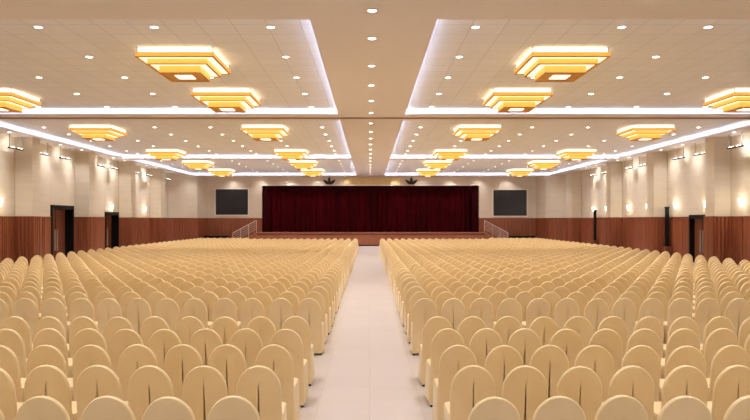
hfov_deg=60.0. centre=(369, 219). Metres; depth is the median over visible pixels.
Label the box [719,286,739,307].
banquet chair
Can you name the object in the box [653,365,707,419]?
banquet chair
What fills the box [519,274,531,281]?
banquet chair
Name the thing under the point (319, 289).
banquet chair
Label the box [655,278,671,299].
banquet chair
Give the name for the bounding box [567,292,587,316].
banquet chair
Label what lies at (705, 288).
banquet chair
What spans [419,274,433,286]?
banquet chair
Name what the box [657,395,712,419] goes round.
banquet chair
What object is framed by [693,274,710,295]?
banquet chair
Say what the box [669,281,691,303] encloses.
banquet chair
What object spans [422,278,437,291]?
banquet chair
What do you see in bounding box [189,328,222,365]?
banquet chair
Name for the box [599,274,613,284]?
banquet chair
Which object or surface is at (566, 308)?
banquet chair
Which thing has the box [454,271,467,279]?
banquet chair
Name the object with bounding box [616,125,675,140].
chandelier
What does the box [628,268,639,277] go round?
banquet chair
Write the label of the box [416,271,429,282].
banquet chair
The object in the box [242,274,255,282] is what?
banquet chair
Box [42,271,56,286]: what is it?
banquet chair
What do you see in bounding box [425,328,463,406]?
banquet chair
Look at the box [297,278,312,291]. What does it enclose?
banquet chair
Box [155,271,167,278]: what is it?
banquet chair
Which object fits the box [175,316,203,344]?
banquet chair
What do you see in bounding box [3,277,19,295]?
banquet chair
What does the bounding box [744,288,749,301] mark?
banquet chair
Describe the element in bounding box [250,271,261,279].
banquet chair
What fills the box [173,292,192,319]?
banquet chair
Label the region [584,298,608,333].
banquet chair
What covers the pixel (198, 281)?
banquet chair
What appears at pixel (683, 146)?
light bar
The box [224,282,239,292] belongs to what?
banquet chair
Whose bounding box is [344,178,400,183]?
panel
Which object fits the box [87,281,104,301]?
banquet chair
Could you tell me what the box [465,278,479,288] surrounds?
banquet chair
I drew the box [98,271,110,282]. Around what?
banquet chair
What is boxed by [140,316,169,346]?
banquet chair
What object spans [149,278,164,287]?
banquet chair
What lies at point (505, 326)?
banquet chair
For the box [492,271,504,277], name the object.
banquet chair
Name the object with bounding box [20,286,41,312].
banquet chair
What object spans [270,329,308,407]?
banquet chair
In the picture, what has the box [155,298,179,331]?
banquet chair
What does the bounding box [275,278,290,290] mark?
banquet chair
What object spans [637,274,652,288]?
banquet chair
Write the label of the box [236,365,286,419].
banquet chair
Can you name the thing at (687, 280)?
banquet chair
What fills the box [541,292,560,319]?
banquet chair
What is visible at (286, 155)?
chandelier
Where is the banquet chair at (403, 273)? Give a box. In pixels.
[396,271,412,306]
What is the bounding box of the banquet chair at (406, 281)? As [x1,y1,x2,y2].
[400,278,417,317]
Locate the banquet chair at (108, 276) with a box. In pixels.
[102,274,115,286]
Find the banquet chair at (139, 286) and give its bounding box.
[133,282,149,294]
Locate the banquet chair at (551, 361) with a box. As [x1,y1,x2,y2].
[530,345,568,397]
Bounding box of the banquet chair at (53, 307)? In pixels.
[41,298,69,343]
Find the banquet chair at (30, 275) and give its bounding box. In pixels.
[24,274,42,294]
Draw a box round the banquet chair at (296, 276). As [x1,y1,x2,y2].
[287,271,299,281]
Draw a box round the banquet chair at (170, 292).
[163,286,180,298]
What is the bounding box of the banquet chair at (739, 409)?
[723,395,749,419]
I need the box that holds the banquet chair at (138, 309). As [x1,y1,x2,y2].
[127,298,151,334]
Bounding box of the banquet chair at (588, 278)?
[580,274,593,283]
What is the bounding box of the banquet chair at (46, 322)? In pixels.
[34,316,69,357]
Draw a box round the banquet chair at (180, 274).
[174,271,186,277]
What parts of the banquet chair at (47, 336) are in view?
seat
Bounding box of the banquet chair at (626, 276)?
[618,274,632,286]
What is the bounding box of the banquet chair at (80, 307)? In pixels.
[70,298,97,326]
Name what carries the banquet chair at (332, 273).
on the floor at (367, 368)
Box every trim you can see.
[0,110,337,113]
[0,117,749,118]
[0,125,350,157]
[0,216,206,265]
[134,160,355,174]
[207,218,535,238]
[261,185,479,185]
[385,160,606,174]
[391,123,749,157]
[405,110,749,113]
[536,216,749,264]
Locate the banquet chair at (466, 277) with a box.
[459,274,473,284]
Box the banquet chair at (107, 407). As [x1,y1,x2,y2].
[81,395,134,419]
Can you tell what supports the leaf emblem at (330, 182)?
attached to the wall at (487, 184)
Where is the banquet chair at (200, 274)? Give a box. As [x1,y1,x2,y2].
[193,271,205,277]
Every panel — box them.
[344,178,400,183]
[591,210,598,244]
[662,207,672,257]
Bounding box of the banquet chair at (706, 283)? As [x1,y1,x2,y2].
[692,281,714,305]
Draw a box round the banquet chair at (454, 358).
[432,345,476,419]
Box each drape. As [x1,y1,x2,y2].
[263,189,267,231]
[268,191,369,231]
[370,191,472,231]
[473,189,477,231]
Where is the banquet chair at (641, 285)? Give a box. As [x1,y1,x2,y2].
[630,282,647,300]
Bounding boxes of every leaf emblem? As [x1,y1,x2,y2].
[323,177,334,184]
[405,177,416,184]
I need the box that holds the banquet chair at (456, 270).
[450,268,461,277]
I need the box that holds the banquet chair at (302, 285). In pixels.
[292,281,308,295]
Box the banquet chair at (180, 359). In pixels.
[164,344,202,399]
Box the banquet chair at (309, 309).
[297,298,324,354]
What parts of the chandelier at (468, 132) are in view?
plate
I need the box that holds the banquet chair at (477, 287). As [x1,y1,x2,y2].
[471,281,487,293]
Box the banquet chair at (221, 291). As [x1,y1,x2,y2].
[213,286,229,298]
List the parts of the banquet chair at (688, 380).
seat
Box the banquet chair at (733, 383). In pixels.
[707,365,749,419]
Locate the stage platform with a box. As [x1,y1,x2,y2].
[256,234,483,244]
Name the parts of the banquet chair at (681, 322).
seat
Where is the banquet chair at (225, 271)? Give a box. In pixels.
[221,268,232,274]
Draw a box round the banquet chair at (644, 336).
[622,328,660,368]
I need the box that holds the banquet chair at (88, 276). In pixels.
[82,274,98,286]
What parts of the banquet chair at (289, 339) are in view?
seat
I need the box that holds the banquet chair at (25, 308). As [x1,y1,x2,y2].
[13,298,38,342]
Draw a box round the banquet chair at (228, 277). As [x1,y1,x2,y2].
[222,274,235,281]
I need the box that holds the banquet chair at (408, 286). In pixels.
[401,282,421,326]
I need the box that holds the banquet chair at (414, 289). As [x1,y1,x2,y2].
[404,286,424,333]
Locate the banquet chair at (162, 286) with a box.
[156,282,172,292]
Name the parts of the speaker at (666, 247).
panel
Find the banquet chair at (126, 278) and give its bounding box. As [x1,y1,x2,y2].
[122,274,135,284]
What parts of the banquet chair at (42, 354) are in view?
seat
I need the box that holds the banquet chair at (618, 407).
[594,395,648,419]
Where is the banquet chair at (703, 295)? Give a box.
[692,292,717,320]
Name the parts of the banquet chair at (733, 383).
seat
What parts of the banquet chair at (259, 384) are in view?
seat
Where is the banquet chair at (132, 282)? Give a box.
[127,278,142,288]
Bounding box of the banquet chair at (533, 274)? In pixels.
[529,271,541,277]
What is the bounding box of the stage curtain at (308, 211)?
[268,191,472,231]
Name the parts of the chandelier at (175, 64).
ledge panel, ledge panel, plate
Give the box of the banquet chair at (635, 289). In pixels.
[624,286,643,305]
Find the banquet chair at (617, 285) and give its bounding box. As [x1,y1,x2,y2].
[608,281,624,295]
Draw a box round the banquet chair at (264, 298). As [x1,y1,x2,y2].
[252,291,272,318]
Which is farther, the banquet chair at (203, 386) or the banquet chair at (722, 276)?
the banquet chair at (722, 276)
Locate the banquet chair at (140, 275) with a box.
[136,271,148,279]
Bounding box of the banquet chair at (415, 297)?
[406,291,430,343]
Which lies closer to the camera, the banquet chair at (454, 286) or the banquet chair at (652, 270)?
the banquet chair at (454, 286)
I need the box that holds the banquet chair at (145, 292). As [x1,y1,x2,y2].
[139,286,157,300]
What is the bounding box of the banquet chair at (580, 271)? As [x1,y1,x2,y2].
[575,268,586,276]
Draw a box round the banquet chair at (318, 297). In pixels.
[304,291,327,341]
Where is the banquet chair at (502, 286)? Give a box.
[495,282,510,292]
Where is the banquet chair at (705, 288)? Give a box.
[692,286,715,312]
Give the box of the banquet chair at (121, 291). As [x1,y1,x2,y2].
[115,286,133,304]
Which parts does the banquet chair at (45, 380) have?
seat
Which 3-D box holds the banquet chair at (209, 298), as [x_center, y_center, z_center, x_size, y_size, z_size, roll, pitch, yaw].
[-2.788,1.700,11.544,0.426,0.920,0.560,0,0,2]
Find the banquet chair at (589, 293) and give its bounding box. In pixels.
[577,286,595,301]
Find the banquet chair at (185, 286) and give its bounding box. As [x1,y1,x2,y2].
[179,282,194,292]
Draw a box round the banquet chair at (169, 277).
[162,274,175,282]
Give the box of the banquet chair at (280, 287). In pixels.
[270,282,285,294]
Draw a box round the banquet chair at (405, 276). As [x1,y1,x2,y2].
[397,274,415,313]
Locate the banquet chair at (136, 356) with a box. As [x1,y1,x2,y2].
[119,344,157,400]
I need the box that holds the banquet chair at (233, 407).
[207,395,260,419]
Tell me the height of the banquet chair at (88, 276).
0.920 m
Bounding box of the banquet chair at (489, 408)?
[468,396,520,419]
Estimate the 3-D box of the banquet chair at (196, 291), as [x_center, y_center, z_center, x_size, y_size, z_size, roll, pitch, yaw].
[-3.230,1.700,12.469,0.426,0.920,0.560,0,0,0]
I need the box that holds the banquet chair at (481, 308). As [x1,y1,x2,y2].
[469,298,492,328]
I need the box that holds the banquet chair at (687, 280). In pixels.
[676,278,692,294]
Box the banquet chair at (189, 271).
[185,268,196,274]
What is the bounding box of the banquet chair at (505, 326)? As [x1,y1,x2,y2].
[493,316,521,344]
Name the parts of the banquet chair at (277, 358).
seat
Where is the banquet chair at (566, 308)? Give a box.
[554,298,578,329]
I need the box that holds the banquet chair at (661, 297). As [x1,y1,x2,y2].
[647,292,667,320]
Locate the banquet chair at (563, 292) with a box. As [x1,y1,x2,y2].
[552,286,570,298]
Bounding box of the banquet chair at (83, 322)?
[68,316,98,357]
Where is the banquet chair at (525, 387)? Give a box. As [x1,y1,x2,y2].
[502,365,547,419]
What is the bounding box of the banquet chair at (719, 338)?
[704,328,738,377]
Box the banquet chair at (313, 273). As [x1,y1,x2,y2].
[306,271,319,283]
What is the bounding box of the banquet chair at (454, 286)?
[448,281,464,294]
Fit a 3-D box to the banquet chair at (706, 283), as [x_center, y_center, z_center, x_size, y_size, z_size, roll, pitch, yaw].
[6.788,1.700,13.379,0.426,0.920,0.560,0,0,-2]
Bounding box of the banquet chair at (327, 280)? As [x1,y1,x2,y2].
[317,277,335,317]
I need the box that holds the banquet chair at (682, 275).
[674,274,691,285]
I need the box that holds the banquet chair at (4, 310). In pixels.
[0,299,9,326]
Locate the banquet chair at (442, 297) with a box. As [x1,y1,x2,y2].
[435,292,454,316]
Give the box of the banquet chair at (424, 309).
[410,298,436,354]
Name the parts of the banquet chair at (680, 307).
seat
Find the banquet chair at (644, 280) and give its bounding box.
[634,278,650,291]
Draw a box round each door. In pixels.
[50,205,73,260]
[105,212,118,248]
[689,215,704,261]
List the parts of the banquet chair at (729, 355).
seat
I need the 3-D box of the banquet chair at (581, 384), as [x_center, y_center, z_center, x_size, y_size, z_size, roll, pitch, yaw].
[1.786,1.700,5.780,0.426,0.920,0.560,0,0,-1]
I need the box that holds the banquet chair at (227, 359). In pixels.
[208,344,246,395]
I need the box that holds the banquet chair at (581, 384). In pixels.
[556,366,601,419]
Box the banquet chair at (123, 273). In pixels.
[118,271,130,280]
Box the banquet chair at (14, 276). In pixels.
[4,274,21,288]
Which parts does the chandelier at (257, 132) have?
plate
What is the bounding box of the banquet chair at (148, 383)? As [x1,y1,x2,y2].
[128,365,173,419]
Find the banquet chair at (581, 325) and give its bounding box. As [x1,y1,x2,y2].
[563,316,592,348]
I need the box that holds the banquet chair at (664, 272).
[659,271,673,287]
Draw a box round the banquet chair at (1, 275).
[0,272,3,283]
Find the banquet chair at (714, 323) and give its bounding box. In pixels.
[700,316,733,355]
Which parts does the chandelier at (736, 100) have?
ledge panel, ledge panel, plate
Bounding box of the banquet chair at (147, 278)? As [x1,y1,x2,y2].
[142,274,155,283]
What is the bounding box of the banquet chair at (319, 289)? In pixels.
[310,286,331,334]
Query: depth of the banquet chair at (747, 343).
7.45 m
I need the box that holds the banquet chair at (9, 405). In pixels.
[0,368,23,419]
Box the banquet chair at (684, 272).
[678,271,692,282]
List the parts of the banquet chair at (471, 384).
seat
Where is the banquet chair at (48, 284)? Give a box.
[43,282,65,302]
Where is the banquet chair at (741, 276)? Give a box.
[735,274,749,287]
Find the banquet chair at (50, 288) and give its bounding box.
[42,286,66,312]
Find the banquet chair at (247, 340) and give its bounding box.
[229,328,262,368]
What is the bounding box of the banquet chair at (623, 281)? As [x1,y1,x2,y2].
[613,278,628,290]
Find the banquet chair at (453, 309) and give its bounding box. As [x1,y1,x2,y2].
[441,298,465,331]
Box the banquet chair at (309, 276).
[301,274,315,287]
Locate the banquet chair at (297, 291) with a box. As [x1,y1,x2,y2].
[287,286,304,302]
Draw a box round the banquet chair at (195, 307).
[183,298,212,328]
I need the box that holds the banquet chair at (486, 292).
[479,286,496,299]
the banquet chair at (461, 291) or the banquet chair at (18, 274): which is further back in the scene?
the banquet chair at (18, 274)
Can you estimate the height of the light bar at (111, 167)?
0.630 m
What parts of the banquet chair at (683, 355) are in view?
seat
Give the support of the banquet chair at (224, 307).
on the floor at (367, 368)
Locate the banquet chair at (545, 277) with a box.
[539,274,552,281]
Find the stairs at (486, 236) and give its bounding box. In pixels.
[484,233,495,238]
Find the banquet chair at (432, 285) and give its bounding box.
[425,281,442,298]
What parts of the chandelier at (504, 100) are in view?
plate, ledge panel, ledge panel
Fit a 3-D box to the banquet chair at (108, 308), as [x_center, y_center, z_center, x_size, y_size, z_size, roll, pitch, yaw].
[-4.141,1.700,10.599,0.426,0.920,0.560,0,0,2]
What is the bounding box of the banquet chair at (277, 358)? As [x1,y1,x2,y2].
[255,344,299,419]
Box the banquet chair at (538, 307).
[522,298,550,328]
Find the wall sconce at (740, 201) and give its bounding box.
[738,199,743,205]
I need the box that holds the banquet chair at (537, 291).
[529,286,545,297]
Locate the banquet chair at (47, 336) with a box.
[33,328,72,377]
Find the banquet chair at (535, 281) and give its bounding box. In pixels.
[528,277,542,286]
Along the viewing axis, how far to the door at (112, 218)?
41.72 m
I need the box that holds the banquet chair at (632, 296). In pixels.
[618,291,639,320]
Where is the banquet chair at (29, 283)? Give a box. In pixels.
[20,281,41,304]
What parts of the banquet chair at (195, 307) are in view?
seat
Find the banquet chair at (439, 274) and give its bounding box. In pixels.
[435,271,447,280]
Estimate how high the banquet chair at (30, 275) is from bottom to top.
0.920 m
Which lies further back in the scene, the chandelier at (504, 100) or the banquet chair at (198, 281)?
the chandelier at (504, 100)
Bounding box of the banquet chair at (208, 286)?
[201,282,217,291]
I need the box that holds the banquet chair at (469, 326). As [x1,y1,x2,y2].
[458,316,486,347]
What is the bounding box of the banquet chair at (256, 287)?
[246,282,262,293]
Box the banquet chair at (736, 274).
[732,271,745,283]
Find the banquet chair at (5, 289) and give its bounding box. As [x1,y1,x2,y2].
[0,286,15,305]
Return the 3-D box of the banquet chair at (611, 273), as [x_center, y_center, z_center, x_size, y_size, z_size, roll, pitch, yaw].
[5.869,1.700,16.091,0.426,0.920,0.560,0,0,-2]
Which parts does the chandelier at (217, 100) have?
ledge panel, ledge panel, plate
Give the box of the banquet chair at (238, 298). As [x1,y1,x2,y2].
[226,291,245,320]
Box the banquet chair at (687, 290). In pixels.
[668,286,692,307]
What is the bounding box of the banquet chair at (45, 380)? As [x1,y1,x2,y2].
[24,365,76,419]
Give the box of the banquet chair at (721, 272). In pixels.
[714,271,729,286]
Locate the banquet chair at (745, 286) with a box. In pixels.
[740,281,749,298]
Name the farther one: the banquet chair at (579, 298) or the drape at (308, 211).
the drape at (308, 211)
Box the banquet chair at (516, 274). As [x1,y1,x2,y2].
[510,271,522,277]
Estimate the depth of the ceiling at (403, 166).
48.59 m
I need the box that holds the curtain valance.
[263,186,477,191]
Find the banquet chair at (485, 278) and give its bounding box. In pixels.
[479,274,492,283]
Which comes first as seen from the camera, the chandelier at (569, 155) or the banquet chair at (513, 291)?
the banquet chair at (513, 291)
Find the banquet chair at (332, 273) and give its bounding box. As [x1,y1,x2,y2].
[324,271,339,307]
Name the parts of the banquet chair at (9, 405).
seat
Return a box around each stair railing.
[233,220,256,237]
[484,220,507,237]
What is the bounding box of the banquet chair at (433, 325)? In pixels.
[418,316,451,386]
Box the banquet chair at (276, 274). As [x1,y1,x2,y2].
[269,271,281,278]
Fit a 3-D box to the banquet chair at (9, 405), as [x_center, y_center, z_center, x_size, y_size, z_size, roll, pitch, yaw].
[-3.220,1.700,5.783,0.426,0.920,0.560,0,0,0]
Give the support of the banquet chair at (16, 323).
on the floor at (367, 368)
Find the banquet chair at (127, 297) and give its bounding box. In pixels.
[120,291,140,318]
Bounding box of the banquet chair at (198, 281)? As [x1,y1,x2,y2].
[191,277,205,285]
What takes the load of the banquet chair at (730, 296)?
on the floor at (367, 368)
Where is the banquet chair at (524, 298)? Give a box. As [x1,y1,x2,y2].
[515,291,534,320]
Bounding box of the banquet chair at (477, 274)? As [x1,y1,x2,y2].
[473,271,484,278]
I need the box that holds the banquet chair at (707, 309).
[695,298,720,343]
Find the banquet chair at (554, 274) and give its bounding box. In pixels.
[548,271,560,278]
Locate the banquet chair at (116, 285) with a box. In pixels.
[110,281,126,296]
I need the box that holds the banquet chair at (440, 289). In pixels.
[431,286,449,302]
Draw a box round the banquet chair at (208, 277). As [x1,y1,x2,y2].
[202,274,215,281]
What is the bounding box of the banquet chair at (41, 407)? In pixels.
[15,395,69,419]
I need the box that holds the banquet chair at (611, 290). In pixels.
[601,286,619,302]
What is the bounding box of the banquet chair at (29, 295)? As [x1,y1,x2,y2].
[15,292,40,319]
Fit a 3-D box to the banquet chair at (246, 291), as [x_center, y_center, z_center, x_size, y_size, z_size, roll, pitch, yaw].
[-2.328,1.700,12.431,0.426,0.920,0.560,0,0,2]
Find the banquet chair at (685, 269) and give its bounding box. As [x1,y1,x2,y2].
[678,268,692,274]
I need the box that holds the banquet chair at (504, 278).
[499,274,512,281]
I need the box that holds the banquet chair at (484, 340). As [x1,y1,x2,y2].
[469,328,502,367]
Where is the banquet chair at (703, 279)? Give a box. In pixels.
[693,278,713,299]
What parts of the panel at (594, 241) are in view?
panel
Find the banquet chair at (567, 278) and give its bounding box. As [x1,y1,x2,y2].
[559,274,572,282]
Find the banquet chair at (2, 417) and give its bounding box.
[0,409,4,419]
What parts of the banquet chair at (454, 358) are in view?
seat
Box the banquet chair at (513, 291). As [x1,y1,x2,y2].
[504,286,521,298]
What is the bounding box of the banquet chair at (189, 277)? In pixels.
[183,274,195,281]
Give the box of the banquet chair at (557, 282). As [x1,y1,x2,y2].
[551,277,565,286]
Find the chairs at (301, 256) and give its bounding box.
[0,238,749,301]
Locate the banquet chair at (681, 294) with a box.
[669,291,691,305]
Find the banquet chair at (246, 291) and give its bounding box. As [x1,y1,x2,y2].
[237,286,254,299]
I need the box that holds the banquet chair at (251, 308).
[240,298,264,328]
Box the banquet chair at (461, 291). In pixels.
[454,286,472,300]
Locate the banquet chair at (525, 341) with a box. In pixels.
[508,328,540,365]
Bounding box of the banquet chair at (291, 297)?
[279,291,298,315]
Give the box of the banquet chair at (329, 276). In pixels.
[321,274,337,312]
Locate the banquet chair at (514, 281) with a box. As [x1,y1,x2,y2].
[507,277,521,286]
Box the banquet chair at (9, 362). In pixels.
[0,345,25,401]
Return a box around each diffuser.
[175,75,195,78]
[549,75,570,78]
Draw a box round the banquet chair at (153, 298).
[147,292,166,315]
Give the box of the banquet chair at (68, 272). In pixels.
[62,271,78,281]
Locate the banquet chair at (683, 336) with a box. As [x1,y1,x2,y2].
[660,328,699,378]
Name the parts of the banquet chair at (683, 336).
seat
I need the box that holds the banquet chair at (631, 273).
[624,271,636,282]
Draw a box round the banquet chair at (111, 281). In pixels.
[106,278,121,289]
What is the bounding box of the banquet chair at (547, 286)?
[540,281,555,292]
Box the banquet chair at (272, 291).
[262,286,279,300]
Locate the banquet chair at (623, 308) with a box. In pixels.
[611,298,635,341]
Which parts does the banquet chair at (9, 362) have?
seat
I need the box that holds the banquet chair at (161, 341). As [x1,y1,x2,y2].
[148,329,181,369]
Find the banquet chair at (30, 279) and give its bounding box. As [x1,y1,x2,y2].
[22,277,41,299]
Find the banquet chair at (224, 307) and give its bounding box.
[213,298,240,328]
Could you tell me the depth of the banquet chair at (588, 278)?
14.92 m
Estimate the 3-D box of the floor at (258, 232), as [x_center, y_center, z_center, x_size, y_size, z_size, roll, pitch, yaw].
[0.075,1.095,56.140,19.050,0.070,4.520,0,0,0]
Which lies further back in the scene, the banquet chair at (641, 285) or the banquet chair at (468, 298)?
the banquet chair at (641, 285)
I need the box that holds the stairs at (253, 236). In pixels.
[245,233,255,238]
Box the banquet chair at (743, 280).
[737,277,749,291]
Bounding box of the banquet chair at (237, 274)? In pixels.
[231,271,243,278]
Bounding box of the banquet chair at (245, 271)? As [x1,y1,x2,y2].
[239,268,249,274]
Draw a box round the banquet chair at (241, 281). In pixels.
[233,278,247,286]
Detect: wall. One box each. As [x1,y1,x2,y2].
[0,134,206,217]
[207,177,535,217]
[536,132,749,217]
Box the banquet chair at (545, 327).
[529,316,558,345]
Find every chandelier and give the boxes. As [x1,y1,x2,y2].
[0,88,41,112]
[68,125,126,140]
[135,47,230,81]
[145,149,186,160]
[181,160,214,169]
[191,88,260,112]
[208,169,235,176]
[241,125,288,140]
[274,149,308,160]
[289,160,317,169]
[300,169,324,176]
[416,169,440,176]
[423,160,451,169]
[433,149,467,160]
[453,125,501,140]
[483,88,552,112]
[506,169,533,176]
[514,47,610,81]
[527,161,560,169]
[556,149,596,160]
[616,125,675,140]
[703,88,749,112]
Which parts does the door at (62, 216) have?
handle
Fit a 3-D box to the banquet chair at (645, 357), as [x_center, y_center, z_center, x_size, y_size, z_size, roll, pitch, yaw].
[2.697,1.700,6.705,0.426,0.920,0.560,0,0,-1]
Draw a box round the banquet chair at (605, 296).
[593,292,613,315]
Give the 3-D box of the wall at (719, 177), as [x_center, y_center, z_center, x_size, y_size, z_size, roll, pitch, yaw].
[15.511,-1.975,26.271,2.079,3.610,60.534,0,0,0]
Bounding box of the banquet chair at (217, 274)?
[211,271,223,277]
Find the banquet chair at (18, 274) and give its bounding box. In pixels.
[8,271,22,283]
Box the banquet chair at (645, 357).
[621,345,659,401]
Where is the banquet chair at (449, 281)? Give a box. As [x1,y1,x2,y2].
[444,278,459,288]
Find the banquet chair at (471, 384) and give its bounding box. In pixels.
[443,365,495,419]
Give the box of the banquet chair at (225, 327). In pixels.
[211,317,239,343]
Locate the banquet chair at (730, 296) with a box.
[720,291,742,316]
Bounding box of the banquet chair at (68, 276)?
[63,274,78,294]
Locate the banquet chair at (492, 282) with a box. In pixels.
[487,278,501,287]
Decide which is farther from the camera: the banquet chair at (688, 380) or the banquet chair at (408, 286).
the banquet chair at (408, 286)
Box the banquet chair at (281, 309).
[269,298,293,331]
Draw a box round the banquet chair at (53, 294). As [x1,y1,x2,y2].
[43,291,67,320]
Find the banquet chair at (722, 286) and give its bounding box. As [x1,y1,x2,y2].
[717,282,735,302]
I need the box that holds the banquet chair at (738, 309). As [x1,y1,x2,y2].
[725,298,749,338]
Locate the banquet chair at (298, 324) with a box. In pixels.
[281,316,314,385]
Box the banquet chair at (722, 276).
[715,274,731,291]
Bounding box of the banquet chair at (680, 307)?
[663,298,692,343]
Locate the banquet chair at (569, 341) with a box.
[549,329,582,368]
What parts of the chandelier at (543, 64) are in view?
plate, ledge panel, ledge panel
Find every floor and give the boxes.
[43,246,693,419]
[255,232,484,233]
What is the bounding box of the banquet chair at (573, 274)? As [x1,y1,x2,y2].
[567,271,579,278]
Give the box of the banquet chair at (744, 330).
[738,317,749,348]
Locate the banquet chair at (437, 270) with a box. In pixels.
[432,268,443,277]
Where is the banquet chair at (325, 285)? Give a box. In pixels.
[315,282,333,324]
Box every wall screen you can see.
[215,188,248,215]
[492,189,527,216]
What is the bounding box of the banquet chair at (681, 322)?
[663,317,698,357]
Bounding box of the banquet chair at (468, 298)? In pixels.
[461,292,480,317]
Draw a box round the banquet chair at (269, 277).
[262,274,276,283]
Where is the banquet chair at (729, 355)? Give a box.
[706,345,749,400]
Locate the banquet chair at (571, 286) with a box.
[563,282,579,292]
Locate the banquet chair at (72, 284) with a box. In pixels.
[65,282,83,305]
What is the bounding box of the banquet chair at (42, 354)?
[26,345,73,400]
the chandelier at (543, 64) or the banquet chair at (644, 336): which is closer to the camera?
the banquet chair at (644, 336)
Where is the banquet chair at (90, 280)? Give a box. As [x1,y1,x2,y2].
[84,278,99,291]
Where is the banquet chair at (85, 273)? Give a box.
[80,271,93,285]
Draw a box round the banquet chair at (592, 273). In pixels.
[586,271,598,279]
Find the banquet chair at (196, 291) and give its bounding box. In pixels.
[189,286,206,298]
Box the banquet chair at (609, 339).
[588,328,621,373]
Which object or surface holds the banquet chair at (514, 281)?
on the floor at (367, 368)
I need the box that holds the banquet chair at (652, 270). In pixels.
[646,268,657,281]
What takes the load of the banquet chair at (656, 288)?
on the floor at (367, 368)
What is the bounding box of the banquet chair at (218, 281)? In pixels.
[213,278,227,286]
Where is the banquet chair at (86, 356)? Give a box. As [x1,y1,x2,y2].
[72,344,118,400]
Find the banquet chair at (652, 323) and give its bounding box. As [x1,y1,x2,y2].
[633,316,663,357]
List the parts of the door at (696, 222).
handle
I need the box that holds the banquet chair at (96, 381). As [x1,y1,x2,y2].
[76,365,127,419]
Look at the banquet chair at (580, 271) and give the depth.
16.72 m
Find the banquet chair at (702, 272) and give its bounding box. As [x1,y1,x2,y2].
[693,271,710,290]
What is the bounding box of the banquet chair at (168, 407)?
[142,396,195,419]
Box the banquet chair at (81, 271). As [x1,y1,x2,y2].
[78,268,90,280]
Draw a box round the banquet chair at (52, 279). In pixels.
[44,277,64,298]
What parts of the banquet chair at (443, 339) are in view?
seat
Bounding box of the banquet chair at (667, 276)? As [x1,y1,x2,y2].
[656,274,672,290]
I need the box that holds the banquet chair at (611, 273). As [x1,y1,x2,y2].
[605,271,617,279]
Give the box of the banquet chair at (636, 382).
[602,365,654,419]
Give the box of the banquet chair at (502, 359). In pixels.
[484,345,522,396]
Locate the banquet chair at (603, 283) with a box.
[593,278,607,289]
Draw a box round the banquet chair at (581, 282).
[571,277,585,287]
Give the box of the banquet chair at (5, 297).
[0,292,12,316]
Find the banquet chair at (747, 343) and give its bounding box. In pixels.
[744,335,749,355]
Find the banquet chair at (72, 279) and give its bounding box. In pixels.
[64,277,81,300]
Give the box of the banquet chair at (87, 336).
[72,328,106,360]
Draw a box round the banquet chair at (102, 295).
[94,291,115,320]
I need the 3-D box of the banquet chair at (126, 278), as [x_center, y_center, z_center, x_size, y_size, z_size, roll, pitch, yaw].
[-5.506,1.700,15.190,0.426,0.920,0.560,0,0,2]
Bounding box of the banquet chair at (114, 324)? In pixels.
[104,317,133,356]
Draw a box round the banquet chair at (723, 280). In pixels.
[716,278,733,296]
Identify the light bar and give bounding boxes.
[8,134,23,150]
[59,146,70,159]
[97,155,105,166]
[110,158,118,169]
[638,154,646,166]
[673,146,684,159]
[693,143,704,155]
[727,132,743,148]
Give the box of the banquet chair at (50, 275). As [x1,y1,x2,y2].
[44,274,59,284]
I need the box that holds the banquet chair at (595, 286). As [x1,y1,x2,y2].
[585,282,601,293]
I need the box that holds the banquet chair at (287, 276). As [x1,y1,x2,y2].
[281,274,295,286]
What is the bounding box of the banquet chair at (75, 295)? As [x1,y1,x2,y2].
[67,292,88,320]
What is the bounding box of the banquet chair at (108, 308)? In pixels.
[97,298,121,336]
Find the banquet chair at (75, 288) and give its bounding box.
[67,286,87,299]
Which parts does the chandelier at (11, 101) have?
plate, ledge panel, ledge panel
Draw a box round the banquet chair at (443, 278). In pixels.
[438,274,452,285]
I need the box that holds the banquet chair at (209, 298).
[199,291,218,321]
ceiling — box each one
[0,0,749,176]
[0,19,336,109]
[0,121,349,155]
[139,160,354,172]
[386,160,601,172]
[391,121,749,155]
[407,19,749,109]
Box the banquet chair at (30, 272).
[24,271,42,290]
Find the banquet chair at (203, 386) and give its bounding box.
[182,365,227,419]
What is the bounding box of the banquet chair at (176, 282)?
[171,277,185,287]
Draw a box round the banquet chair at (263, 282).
[255,278,269,288]
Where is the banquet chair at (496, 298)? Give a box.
[488,292,507,321]
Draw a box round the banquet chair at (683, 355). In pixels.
[659,345,705,401]
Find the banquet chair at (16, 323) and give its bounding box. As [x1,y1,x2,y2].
[0,316,32,358]
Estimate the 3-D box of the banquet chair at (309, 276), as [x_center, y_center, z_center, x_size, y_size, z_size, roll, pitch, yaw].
[-1.421,1.700,15.212,0.426,0.920,0.560,0,0,0]
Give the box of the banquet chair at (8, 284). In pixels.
[0,282,16,296]
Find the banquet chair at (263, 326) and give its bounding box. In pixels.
[247,316,275,347]
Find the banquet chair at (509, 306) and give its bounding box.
[493,298,521,327]
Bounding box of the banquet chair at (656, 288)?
[647,286,667,298]
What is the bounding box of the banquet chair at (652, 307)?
[636,298,663,324]
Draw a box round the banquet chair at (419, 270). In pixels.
[414,268,425,278]
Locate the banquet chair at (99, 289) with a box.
[91,286,110,305]
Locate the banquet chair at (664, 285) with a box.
[652,281,669,305]
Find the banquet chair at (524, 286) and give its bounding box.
[517,281,533,291]
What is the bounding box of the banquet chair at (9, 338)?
[0,329,26,377]
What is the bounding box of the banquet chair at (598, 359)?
[574,345,613,401]
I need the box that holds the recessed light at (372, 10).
[367,8,377,12]
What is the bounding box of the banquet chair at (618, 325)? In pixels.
[597,316,627,357]
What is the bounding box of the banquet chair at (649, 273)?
[641,271,654,284]
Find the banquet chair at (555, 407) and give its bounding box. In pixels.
[532,396,585,419]
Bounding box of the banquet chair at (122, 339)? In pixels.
[110,329,143,377]
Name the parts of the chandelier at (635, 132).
plate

